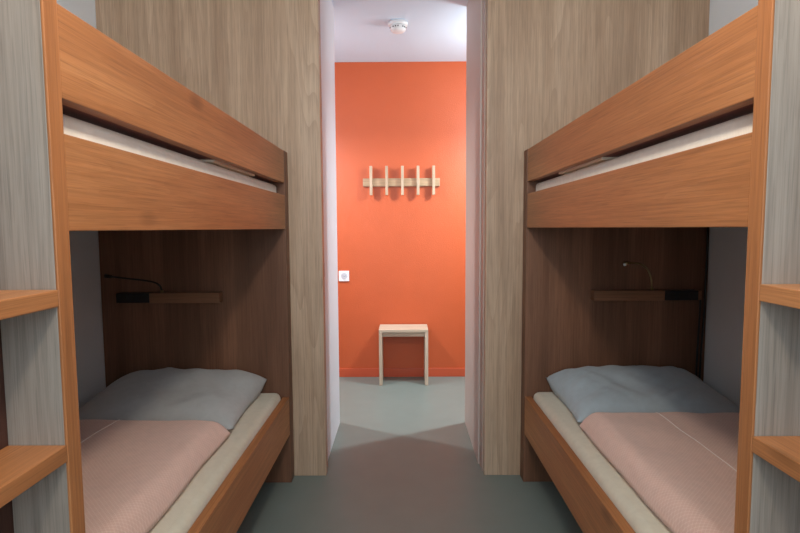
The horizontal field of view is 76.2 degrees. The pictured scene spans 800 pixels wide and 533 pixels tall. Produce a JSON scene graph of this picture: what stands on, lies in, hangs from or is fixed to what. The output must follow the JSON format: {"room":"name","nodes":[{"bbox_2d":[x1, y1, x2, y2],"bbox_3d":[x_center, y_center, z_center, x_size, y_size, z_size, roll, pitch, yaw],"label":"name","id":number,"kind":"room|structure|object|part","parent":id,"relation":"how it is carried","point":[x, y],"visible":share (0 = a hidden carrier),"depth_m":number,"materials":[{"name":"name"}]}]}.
{"room":"dormitory","nodes":[
{"label":"dormitory","id":0,"kind":"room"},
{"bbox_2d":[57,0,105,407],"bbox_3d":[-1.507,-0.089,0.726,0.120,2.585,3.547,0,4,0],"label":"wall","id":1,"kind":"structure","parent":0,"point":[84,245],"depth_m":2.34,"materials":[{"name":"white paint"}]},
{"bbox_2d":[332,0,467,61],"bbox_3d":[-0.001,-1.499,1.452,5.200,0.100,5.622,0,4,0],"label":"ceiling","id":2,"kind":"structure","parent":0,"point":[435,31],"depth_m":3.46,"materials":[{"name":"white paint"}]},
{"bbox_2d":[388,19,407,33],"bbox_3d":[-0.013,-1.560,3.332,0.128,0.060,0.128,0,4,0],"label":"smoke detector","id":3,"kind":"object","parent":2,"relation":"attached to","point":[397,26],"visible":1,"depth_m":3.29,"materials":[{"name":"white plastic"}]},
{"bbox_2d":[335,61,465,367],"bbox_3d":[0.019,-0.365,4.267,5.200,2.585,0.120,0,4,0],"label":"wall","id":4,"kind":"structure","parent":0,"point":[404,256],"depth_m":4.20,"materials":[{"name":"orange paint"}]},
{"bbox_2d":[339,271,348,280],"bbox_3d":[-0.466,0.080,4.234,0.086,0.086,0.015,0,4,0],"label":"wall socket","id":5,"kind":"object","parent":4,"relation":"attached to","point":[343,275],"visible":1,"depth_m":4.23,"materials":[{"name":"white plastic"}]},
{"bbox_2d":[363,166,439,194],"bbox_3d":[0.011,-0.698,4.149,0.628,0.234,0.063,0,4,0],"label":"coat rack","id":6,"kind":"object","parent":4,"relation":"attached to","point":[386,182],"visible":1,"depth_m":4.15,"materials":[{"name":"brown wood"}]},
{"bbox_3d":[0.011,-0.688,4.168,0.628,0.065,0.025,0,4,0],"label":"rail","id":7,"kind":"part","parent":6,"relation":"part of","materials":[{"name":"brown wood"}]},
{"bbox_2d":[339,368,464,376],"bbox_3d":[0.026,0.893,4.295,5.200,0.072,0.012,0,4,0],"label":"baseboard","id":8,"kind":"structure","parent":4,"relation":"attached to","point":[343,372],"depth_m":4.29,"materials":[{"name":"orange paint"}]},
{"bbox_2d":[95,0,709,475],"bbox_3d":[0.014,-0.232,2.508,2.905,2.585,0.042,0,4,0],"label":"wall","id":9,"kind":"structure","parent":0,"point":[549,63],"depth_m":2.44,"materials":[{"name":"brown wood"}]},
{"bbox_2d":[320,39,327,466],"bbox_3d":[-0.886,-0.191,2.567,1.004,2.496,0.038,0,4,0],"label":"trim","id":10,"kind":"structure","parent":9,"relation":"in","point":[320,39],"depth_m":2.58,"materials":[{"name":"brown wood"}]},
{"bbox_2d":[479,0,485,470],"bbox_3d":[0.443,-0.239,2.568,0.058,2.584,0.082,0,4,0],"label":"trim","id":11,"kind":"structure","parent":9,"relation":"attached to","point":[483,1],"depth_m":2.56,"materials":[{"name":"brown wood"}]},
{"bbox_2d":[95,0,709,463],"bbox_3d":[0.013,-0.262,2.900,5.200,2.585,0.578,0,4,0],"label":"wall","id":12,"kind":"structure","parent":0,"point":[474,7],"depth_m":2.86,"materials":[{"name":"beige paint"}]},
{"bbox_2d":[237,377,582,532],"bbox_3d":[0.015,1.189,1.655,5.200,0.120,5.622,0,4,0],"label":"floor","id":13,"kind":"structure","parent":0,"point":[402,458],"depth_m":2.50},
{"bbox_2d":[0,0,293,532],"bbox_3d":[-0.993,0.121,1.450,0.895,2.049,2.124,0,4,0],"label":"bunk bed","id":14,"kind":"object","parent":13,"relation":"on","point":[177,228],"visible":0.79,"depth_m":1.03,"materials":[{"name":"brown wood"}]},
{"bbox_2d":[104,274,222,302],"bbox_3d":[-1.117,0.102,2.415,0.534,0.140,0.058,0,4,0],"label":"light","id":15,"kind":"object","parent":14,"relation":"attached to","point":[123,297],"visible":1,"depth_m":2.40,"materials":[{"name":"brown wood"}]},
{"bbox_2d":[63,114,275,192],"bbox_3d":[-1.009,-0.217,1.434,0.850,0.182,1.959,0,4,0],"label":"mattress","id":16,"kind":"object","parent":14,"relation":"on","point":[72,126],"visible":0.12,"depth_m":1.18,"materials":[{"name":"white fabric"}]},
{"bbox_3d":[-0.564,-0.409,1.613,0.030,0.150,1.576,0,4,0],"label":"guard rail","id":17,"kind":"part","parent":14,"relation":"part of","materials":[{"name":"brown wood"}]},
{"bbox_3d":[-0.987,0.260,2.491,0.895,1.615,0.069,0,4,0],"label":"headboard","id":18,"kind":"part","parent":14,"relation":"part of","materials":[{"name":"brown wood"}]},
{"bbox_2d":[148,393,280,532],"bbox_3d":[-1.003,0.770,1.508,0.850,0.176,1.959,0,4,0],"label":"mattress","id":19,"kind":"object","parent":14,"relation":"on","point":[182,514],"visible":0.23,"depth_m":1.68,"materials":[{"name":"beige fabric"}]},
{"bbox_2d":[79,419,230,532],"bbox_3d":[-1.032,0.653,1.248,0.776,0.092,1.380,0,4,0],"label":"duvet","id":20,"kind":"object","parent":19,"relation":"on","point":[133,471],"visible":0.66,"depth_m":1.54,"materials":[{"name":"fabric"}]},
{"bbox_2d":[79,367,266,429],"bbox_3d":[-0.990,0.552,2.200,0.702,0.149,0.505,0,4,0],"label":"pillow","id":21,"kind":"object","parent":19,"relation":"on","point":[222,397],"visible":0.88,"depth_m":2.10,"materials":[{"name":"grey fabric"}]},
{"bbox_3d":[-0.558,0.788,1.703,0.032,0.187,1.576,0,4,0],"label":"rail","id":22,"kind":"part","parent":14,"relation":"part of","materials":[{"name":"brown wood"}]},
{"bbox_2d":[379,324,427,385],"bbox_3d":[0.029,0.714,4.152,0.390,0.450,0.228,0,4,0],"label":"stool","id":23,"kind":"object","parent":13,"relation":"on","point":[385,330],"visible":1,"depth_m":4.05,"materials":[{"name":"brown wood"}]},
{"bbox_3d":[-0.152,0.726,4.153,0.026,0.427,0.228,0,4,0],"label":"leg","id":24,"kind":"part","parent":23,"relation":"part of","materials":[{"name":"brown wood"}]},
{"bbox_3d":[0.028,0.501,4.135,0.390,0.022,0.228,0,4,0],"label":"seat","id":25,"kind":"part","parent":23,"relation":"part of","materials":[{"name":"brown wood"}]},
{"bbox_3d":[0.211,0.724,4.152,0.026,0.427,0.228,0,4,0],"label":"leg","id":26,"kind":"part","parent":23,"relation":"part of","materials":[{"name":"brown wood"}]},
{"bbox_2d":[520,0,799,532],"bbox_3d":[1.028,0.111,1.440,0.865,2.049,2.124,0,4,0],"label":"bunk bed","id":27,"kind":"object","parent":13,"relation":"on","point":[579,235],"visible":0.82,"depth_m":1.21,"materials":[{"name":"brown wood"}]},
{"bbox_3d":[0.619,0.781,1.711,0.032,0.187,1.549,0,4,0],"label":"rail","id":28,"kind":"part","parent":27,"relation":"part of","materials":[{"name":"brown wood"}]},
{"bbox_2d":[533,392,671,532],"bbox_3d":[1.046,0.759,1.498,0.820,0.176,1.959,0,4,0],"label":"mattress","id":29,"kind":"object","parent":27,"relation":"on","point":[639,516],"visible":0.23,"depth_m":1.68,"materials":[{"name":"beige fabric"}]},
{"bbox_2d":[546,365,739,422],"bbox_3d":[1.051,0.538,2.225,0.705,0.151,0.455,0,4,0],"label":"pillow","id":30,"kind":"object","parent":29,"relation":"on","point":[585,391],"visible":0.84,"depth_m":2.14,"materials":[{"name":"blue fabric"}]},
{"bbox_2d":[579,412,738,532],"bbox_3d":[1.066,0.639,1.267,0.758,0.094,1.440,0,4,0],"label":"duvet","id":31,"kind":"object","parent":29,"relation":"on","point":[682,466],"visible":0.73,"depth_m":1.56,"materials":[{"name":"fabric"}]},
{"bbox_3d":[1.034,0.249,2.481,0.865,1.615,0.069,0,4,0],"label":"headboard","id":32,"kind":"part","parent":27,"relation":"part of","materials":[{"name":"brown wood"}]},
{"bbox_3d":[0.611,-0.417,1.620,0.030,0.150,1.549,0,4,0],"label":"guard rail","id":33,"kind":"part","parent":27,"relation":"part of","materials":[{"name":"brown wood"}]},
{"bbox_2d":[536,113,752,190],"bbox_3d":[1.041,-0.228,1.424,0.820,0.182,1.959,0,4,0],"label":"mattress","id":34,"kind":"object","parent":27,"relation":"on","point":[742,125],"visible":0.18,"depth_m":1.20,"materials":[{"name":"white fabric"}]},
{"bbox_2d":[590,262,701,300],"bbox_3d":[1.162,0.067,2.396,0.505,0.186,0.071,0,4,0],"label":"light","id":35,"kind":"object","parent":27,"relation":"attached to","point":[651,294],"visible":1,"depth_m":2.39,"materials":[{"name":"brown wood"}]},
{"bbox_2d":[699,227,708,378],"bbox_3d":[1.449,0.199,2.434,0.022,0.780,0.009,0,4,0],"label":"power cable","id":36,"kind":"object","parent":27,"relation":"attached to","point":[707,238],"visible":0.93,"depth_m":2.43,"materials":[{"name":"black plastic"}]},
{"bbox_2d":[703,0,757,406],"bbox_3d":[1.518,-0.105,0.711,0.120,2.585,3.547,0,4,0],"label":"wall","id":37,"kind":"structure","parent":0,"point":[727,254],"depth_m":2.30,"materials":[{"name":"white paint"}]}
]}

